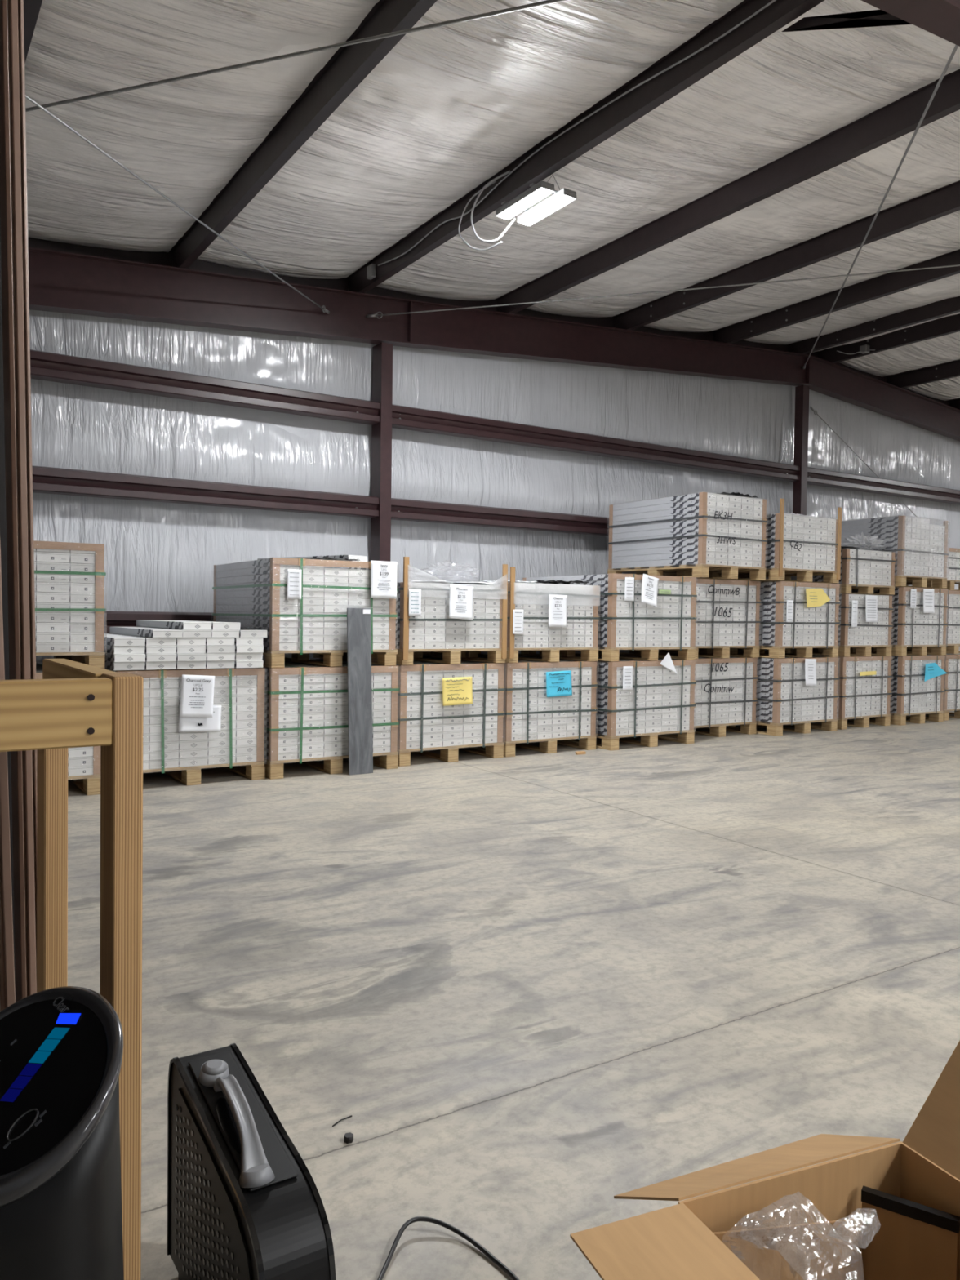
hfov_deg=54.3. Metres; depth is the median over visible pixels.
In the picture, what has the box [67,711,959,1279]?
floor
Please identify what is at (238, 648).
carton
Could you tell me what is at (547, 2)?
rod
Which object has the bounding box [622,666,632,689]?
label
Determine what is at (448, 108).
ceiling
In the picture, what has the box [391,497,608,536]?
beam
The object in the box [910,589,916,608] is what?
label
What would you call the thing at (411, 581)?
sheet
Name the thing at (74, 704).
wooden frame
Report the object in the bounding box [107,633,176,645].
carton
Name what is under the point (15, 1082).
light
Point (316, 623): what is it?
pallet
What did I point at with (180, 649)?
carton
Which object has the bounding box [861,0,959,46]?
rafter
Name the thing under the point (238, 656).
carton
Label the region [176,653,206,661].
carton
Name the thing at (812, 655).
plastic sheet
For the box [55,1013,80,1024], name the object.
light
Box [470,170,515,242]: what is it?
whip
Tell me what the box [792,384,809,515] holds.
steel column
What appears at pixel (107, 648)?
carton
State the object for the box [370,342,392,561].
steel column
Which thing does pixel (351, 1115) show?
twig
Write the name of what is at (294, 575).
label
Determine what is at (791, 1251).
plastic wrap
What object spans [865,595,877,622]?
price sign
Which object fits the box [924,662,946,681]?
note
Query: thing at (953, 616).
pallet
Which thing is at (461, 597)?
price sign
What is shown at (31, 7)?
rafter
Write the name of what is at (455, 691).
note
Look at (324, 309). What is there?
rod
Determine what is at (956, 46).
rod
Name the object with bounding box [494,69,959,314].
rafter
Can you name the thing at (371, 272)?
junction box
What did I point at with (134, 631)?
carton
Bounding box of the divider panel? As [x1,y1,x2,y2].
[861,1185,959,1279]
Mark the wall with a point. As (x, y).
(160, 557)
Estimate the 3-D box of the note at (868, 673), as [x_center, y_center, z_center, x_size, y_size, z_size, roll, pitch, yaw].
[4.369,0.376,10.531,0.300,0.045,0.005,-2,2,-33]
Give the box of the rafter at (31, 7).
[23,0,42,63]
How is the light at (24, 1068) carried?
attached to the air purifier
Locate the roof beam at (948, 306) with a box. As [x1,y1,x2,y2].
[787,296,959,354]
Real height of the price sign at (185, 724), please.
0.192 m
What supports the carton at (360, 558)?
on the pallet at (316, 623)
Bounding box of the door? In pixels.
[0,229,15,989]
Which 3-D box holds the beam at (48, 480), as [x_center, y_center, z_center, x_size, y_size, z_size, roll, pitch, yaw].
[-4.555,-1.286,6.842,8.424,0.200,0.155,0,2,-33]
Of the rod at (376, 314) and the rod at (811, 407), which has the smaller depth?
the rod at (376, 314)
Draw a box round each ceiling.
[24,0,959,344]
[812,311,959,400]
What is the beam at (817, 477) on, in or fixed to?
attached to the steel column
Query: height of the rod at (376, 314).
0.516 m
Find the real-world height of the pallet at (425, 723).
0.806 m
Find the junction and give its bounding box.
[836,344,875,354]
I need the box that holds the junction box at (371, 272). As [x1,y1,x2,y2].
[366,263,375,279]
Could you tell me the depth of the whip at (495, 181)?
7.08 m
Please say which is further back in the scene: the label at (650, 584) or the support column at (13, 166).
the label at (650, 584)
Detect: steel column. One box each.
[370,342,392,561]
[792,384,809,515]
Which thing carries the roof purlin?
on the rafter at (60, 282)
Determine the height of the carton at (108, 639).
0.052 m
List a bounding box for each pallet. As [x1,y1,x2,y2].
[33,540,106,669]
[35,662,100,795]
[104,667,265,785]
[212,557,397,667]
[240,658,399,779]
[342,556,507,665]
[373,657,505,766]
[430,567,599,662]
[467,656,597,757]
[520,573,697,661]
[527,655,696,750]
[607,492,767,580]
[618,578,761,658]
[620,655,758,737]
[691,498,841,583]
[706,654,839,736]
[729,581,839,657]
[747,548,896,595]
[764,594,893,657]
[810,655,892,729]
[840,515,948,588]
[849,586,947,656]
[851,654,945,725]
[906,547,959,591]
[906,590,959,653]
[906,653,959,720]
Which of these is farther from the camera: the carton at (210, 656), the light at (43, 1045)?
the carton at (210, 656)
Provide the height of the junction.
0.116 m
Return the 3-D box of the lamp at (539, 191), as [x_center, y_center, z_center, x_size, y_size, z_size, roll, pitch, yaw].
[0.390,-3.116,6.589,0.320,0.170,0.550,0,2,-33]
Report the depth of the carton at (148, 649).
6.32 m
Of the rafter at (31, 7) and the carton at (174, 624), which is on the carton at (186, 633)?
the carton at (174, 624)
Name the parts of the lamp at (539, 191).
led panel, led panel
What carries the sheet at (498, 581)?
on the pallet at (580, 633)
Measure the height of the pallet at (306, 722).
0.806 m
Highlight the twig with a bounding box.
[332,1115,351,1126]
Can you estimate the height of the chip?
0.020 m
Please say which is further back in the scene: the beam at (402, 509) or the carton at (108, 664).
the beam at (402, 509)
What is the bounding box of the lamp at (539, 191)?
[495,174,576,226]
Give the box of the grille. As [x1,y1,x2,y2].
[172,1088,253,1279]
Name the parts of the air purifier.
control panel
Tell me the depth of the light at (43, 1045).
1.05 m
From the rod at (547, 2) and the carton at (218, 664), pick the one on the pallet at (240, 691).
the carton at (218, 664)
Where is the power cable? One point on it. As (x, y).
(772, 1)
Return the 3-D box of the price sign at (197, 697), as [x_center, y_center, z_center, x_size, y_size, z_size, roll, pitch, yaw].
[-1.947,0.388,6.449,0.242,0.303,0.015,0,2,-33]
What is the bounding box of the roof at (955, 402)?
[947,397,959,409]
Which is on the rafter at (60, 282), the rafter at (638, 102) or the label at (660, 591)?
the rafter at (638, 102)
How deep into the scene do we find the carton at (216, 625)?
6.59 m
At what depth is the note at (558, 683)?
8.23 m
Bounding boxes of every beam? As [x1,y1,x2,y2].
[30,349,379,425]
[31,465,378,518]
[103,611,213,633]
[391,404,799,481]
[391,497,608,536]
[612,180,959,329]
[711,248,959,343]
[791,466,959,505]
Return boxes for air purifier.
[0,986,124,1279]
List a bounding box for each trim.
[27,236,787,351]
[805,351,950,405]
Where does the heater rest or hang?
on the floor
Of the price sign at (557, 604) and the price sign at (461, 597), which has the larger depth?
the price sign at (557, 604)
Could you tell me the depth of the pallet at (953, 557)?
11.87 m
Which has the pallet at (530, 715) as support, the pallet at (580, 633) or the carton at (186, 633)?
the pallet at (580, 633)
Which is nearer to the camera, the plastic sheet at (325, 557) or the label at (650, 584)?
the plastic sheet at (325, 557)
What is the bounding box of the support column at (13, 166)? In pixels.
[0,0,36,1002]
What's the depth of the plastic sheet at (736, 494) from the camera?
9.51 m
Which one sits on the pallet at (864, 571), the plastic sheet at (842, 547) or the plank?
the plastic sheet at (842, 547)
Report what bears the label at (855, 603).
attached to the pallet at (867, 635)
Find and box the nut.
[343,1132,353,1143]
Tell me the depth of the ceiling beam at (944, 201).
8.65 m
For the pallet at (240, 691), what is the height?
0.806 m
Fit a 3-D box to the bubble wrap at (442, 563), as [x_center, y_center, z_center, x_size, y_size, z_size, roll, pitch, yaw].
[-0.261,-0.601,8.117,0.632,0.177,0.474,0,2,-33]
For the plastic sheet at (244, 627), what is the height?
0.014 m
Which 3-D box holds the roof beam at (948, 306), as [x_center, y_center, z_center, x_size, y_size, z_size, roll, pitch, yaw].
[9.640,-3.603,4.054,0.132,0.200,20.300,0,2,-33]
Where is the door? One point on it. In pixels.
(2, 476)
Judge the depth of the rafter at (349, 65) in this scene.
5.65 m
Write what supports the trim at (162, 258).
attached to the wall
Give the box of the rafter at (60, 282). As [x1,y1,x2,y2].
[27,246,959,441]
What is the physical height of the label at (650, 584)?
0.304 m
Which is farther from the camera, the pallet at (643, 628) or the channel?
the pallet at (643, 628)
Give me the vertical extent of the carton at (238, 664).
0.052 m
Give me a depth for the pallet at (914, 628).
11.00 m
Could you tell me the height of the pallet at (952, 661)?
0.806 m
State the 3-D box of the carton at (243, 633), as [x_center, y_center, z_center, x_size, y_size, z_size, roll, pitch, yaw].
[-1.982,-0.063,7.239,0.199,0.052,1.361,0,2,-33]
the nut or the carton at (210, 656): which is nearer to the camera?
the nut
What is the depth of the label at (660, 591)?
8.76 m
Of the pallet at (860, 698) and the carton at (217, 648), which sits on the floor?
the pallet at (860, 698)
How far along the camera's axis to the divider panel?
1.44 m
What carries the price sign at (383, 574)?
attached to the pallet at (316, 623)
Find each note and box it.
[442,676,472,706]
[546,670,572,697]
[805,588,830,607]
[859,671,876,675]
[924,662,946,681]
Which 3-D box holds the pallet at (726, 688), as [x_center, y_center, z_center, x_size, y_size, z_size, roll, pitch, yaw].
[2.109,0.568,10.137,1.044,0.806,1.432,0,2,-33]
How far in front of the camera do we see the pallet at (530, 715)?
8.23 m
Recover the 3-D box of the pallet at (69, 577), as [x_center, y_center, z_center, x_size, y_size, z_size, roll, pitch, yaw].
[-3.272,-0.234,6.452,1.048,0.840,1.421,0,2,-33]
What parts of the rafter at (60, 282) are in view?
splice plate, splice plate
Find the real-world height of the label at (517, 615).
0.210 m
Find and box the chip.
[575,751,586,755]
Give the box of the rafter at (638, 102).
[346,0,824,293]
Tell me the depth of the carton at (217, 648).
6.54 m
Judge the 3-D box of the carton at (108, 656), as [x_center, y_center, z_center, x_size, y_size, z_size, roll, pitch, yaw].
[-2.691,0.102,6.776,0.199,0.052,1.361,0,2,-33]
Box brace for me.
[782,9,911,31]
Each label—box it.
[287,568,301,599]
[408,589,421,616]
[512,609,523,634]
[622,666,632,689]
[624,577,634,600]
[658,589,671,594]
[786,600,793,622]
[851,600,857,627]
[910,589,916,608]
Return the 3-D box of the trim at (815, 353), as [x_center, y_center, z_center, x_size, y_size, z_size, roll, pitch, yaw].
[10.490,-3.351,16.693,14.800,1.328,0.006,0,2,-33]
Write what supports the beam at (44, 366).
attached to the steel column at (382, 353)
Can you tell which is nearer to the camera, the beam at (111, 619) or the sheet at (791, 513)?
the beam at (111, 619)
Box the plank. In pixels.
[346,608,373,775]
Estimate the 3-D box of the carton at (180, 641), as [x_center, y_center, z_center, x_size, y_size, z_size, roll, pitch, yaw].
[-2.356,-0.008,7.009,0.199,0.052,1.361,0,2,-33]
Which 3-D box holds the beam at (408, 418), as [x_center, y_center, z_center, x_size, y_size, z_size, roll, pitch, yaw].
[1.609,-2.217,10.816,6.212,0.205,0.155,0,2,-33]
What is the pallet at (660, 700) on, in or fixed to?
on the floor
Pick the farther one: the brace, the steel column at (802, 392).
the steel column at (802, 392)
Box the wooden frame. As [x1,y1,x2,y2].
[0,658,143,1279]
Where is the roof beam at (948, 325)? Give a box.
[817,313,959,363]
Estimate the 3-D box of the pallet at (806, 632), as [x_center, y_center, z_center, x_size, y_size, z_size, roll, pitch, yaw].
[3.125,-0.232,10.514,1.004,0.800,1.422,0,2,-33]
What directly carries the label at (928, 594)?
attached to the pallet at (914, 628)
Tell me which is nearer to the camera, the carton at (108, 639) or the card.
the carton at (108, 639)
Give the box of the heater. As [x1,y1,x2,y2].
[166,1043,336,1279]
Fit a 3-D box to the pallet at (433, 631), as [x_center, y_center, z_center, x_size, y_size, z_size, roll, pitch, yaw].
[-0.569,-0.250,8.225,1.013,0.854,1.433,0,2,-33]
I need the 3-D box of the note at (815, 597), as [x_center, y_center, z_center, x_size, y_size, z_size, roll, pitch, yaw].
[3.592,-0.445,9.928,0.405,0.210,0.026,0,2,-33]
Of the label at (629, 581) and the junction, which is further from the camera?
the junction
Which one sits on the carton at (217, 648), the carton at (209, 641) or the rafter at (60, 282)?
the carton at (209, 641)
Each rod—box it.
[25,0,567,111]
[25,94,329,314]
[365,264,959,318]
[802,44,958,368]
[809,406,917,517]
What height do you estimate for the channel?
3.950 m
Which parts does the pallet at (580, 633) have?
wooden post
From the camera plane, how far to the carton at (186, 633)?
6.46 m
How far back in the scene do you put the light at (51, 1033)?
1.06 m
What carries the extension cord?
on the floor
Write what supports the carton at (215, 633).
on the carton at (209, 641)
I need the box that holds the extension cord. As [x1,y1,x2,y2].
[377,1216,519,1279]
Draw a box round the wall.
[29,309,959,662]
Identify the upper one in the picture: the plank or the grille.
the plank
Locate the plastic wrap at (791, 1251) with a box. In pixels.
[713,1217,862,1279]
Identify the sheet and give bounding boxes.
[240,626,263,629]
[305,556,357,560]
[408,580,497,585]
[480,580,537,582]
[529,580,589,584]
[716,492,758,497]
[766,512,812,516]
[812,654,829,656]
[840,546,858,548]
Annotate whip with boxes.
[457,180,502,250]
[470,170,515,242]
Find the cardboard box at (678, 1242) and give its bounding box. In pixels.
[569,1040,959,1279]
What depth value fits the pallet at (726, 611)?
9.55 m
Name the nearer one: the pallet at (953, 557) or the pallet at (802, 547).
the pallet at (802, 547)
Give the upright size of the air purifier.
0.743 m
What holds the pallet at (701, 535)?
on the pallet at (726, 611)
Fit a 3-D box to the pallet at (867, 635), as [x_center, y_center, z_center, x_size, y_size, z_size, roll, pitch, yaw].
[4.013,-0.184,11.140,0.893,0.696,1.421,0,2,-33]
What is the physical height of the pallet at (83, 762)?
0.806 m
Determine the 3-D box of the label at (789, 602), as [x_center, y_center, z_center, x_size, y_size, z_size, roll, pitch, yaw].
[3.216,-0.299,9.713,0.100,0.230,0.007,0,2,-33]
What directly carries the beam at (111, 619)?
attached to the steel column at (382, 353)
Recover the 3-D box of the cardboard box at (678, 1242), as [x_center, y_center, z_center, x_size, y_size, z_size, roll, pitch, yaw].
[0.534,0.912,1.312,0.762,0.525,0.650,0,2,-23]
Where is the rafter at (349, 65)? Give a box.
[168,0,437,268]
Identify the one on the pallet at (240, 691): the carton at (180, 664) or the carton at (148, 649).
the carton at (180, 664)
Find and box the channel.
[0,544,15,1011]
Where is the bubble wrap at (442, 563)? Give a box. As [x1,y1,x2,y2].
[418,563,477,580]
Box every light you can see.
[0,1088,22,1102]
[9,1075,31,1088]
[18,1062,41,1075]
[28,1050,51,1063]
[37,1039,60,1051]
[46,1027,70,1039]
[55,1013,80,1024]
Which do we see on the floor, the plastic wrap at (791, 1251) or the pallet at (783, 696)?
the pallet at (783, 696)
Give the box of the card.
[660,653,677,674]
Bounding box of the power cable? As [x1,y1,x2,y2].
[377,0,776,266]
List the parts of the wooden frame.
post, rail, plate, post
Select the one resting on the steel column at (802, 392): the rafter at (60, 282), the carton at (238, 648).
the rafter at (60, 282)
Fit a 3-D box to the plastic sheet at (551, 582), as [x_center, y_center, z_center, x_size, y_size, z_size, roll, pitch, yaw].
[0.721,-0.522,8.469,0.438,0.043,0.342,0,2,-39]
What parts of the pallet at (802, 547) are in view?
wooden post, wooden post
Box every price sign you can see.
[178,705,221,732]
[179,674,214,717]
[370,560,396,598]
[448,584,473,619]
[548,594,567,626]
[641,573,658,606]
[804,658,817,685]
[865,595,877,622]
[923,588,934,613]
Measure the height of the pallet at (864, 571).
0.499 m
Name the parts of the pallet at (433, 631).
wooden post, wooden post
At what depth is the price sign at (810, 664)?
9.90 m
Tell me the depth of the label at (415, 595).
7.40 m
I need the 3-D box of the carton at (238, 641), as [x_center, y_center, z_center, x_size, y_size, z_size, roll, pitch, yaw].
[-2.008,-0.009,7.225,0.199,0.052,1.361,0,2,-33]
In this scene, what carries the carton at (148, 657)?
on the carton at (167, 664)
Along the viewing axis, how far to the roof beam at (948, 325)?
11.88 m
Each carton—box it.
[103,633,145,645]
[103,644,145,653]
[104,652,145,662]
[104,660,145,670]
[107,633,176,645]
[109,626,182,637]
[136,619,212,629]
[144,626,211,637]
[145,645,176,653]
[145,653,176,662]
[145,661,176,670]
[175,661,205,669]
[176,620,240,630]
[176,637,205,645]
[176,645,205,653]
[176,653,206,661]
[205,637,235,645]
[205,644,235,653]
[205,653,235,661]
[205,660,235,668]
[206,629,239,637]
[232,644,263,653]
[234,637,262,644]
[234,660,262,668]
[235,653,262,660]
[239,628,266,637]
[257,555,367,561]
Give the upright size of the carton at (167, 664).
0.052 m
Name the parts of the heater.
knob, edge trim, handle, panel, handle, edge trim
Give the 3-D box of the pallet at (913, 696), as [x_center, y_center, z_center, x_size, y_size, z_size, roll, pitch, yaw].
[4.865,0.566,11.648,0.894,0.806,1.421,0,2,-33]
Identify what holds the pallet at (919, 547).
on the pallet at (914, 628)
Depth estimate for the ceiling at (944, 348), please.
12.80 m

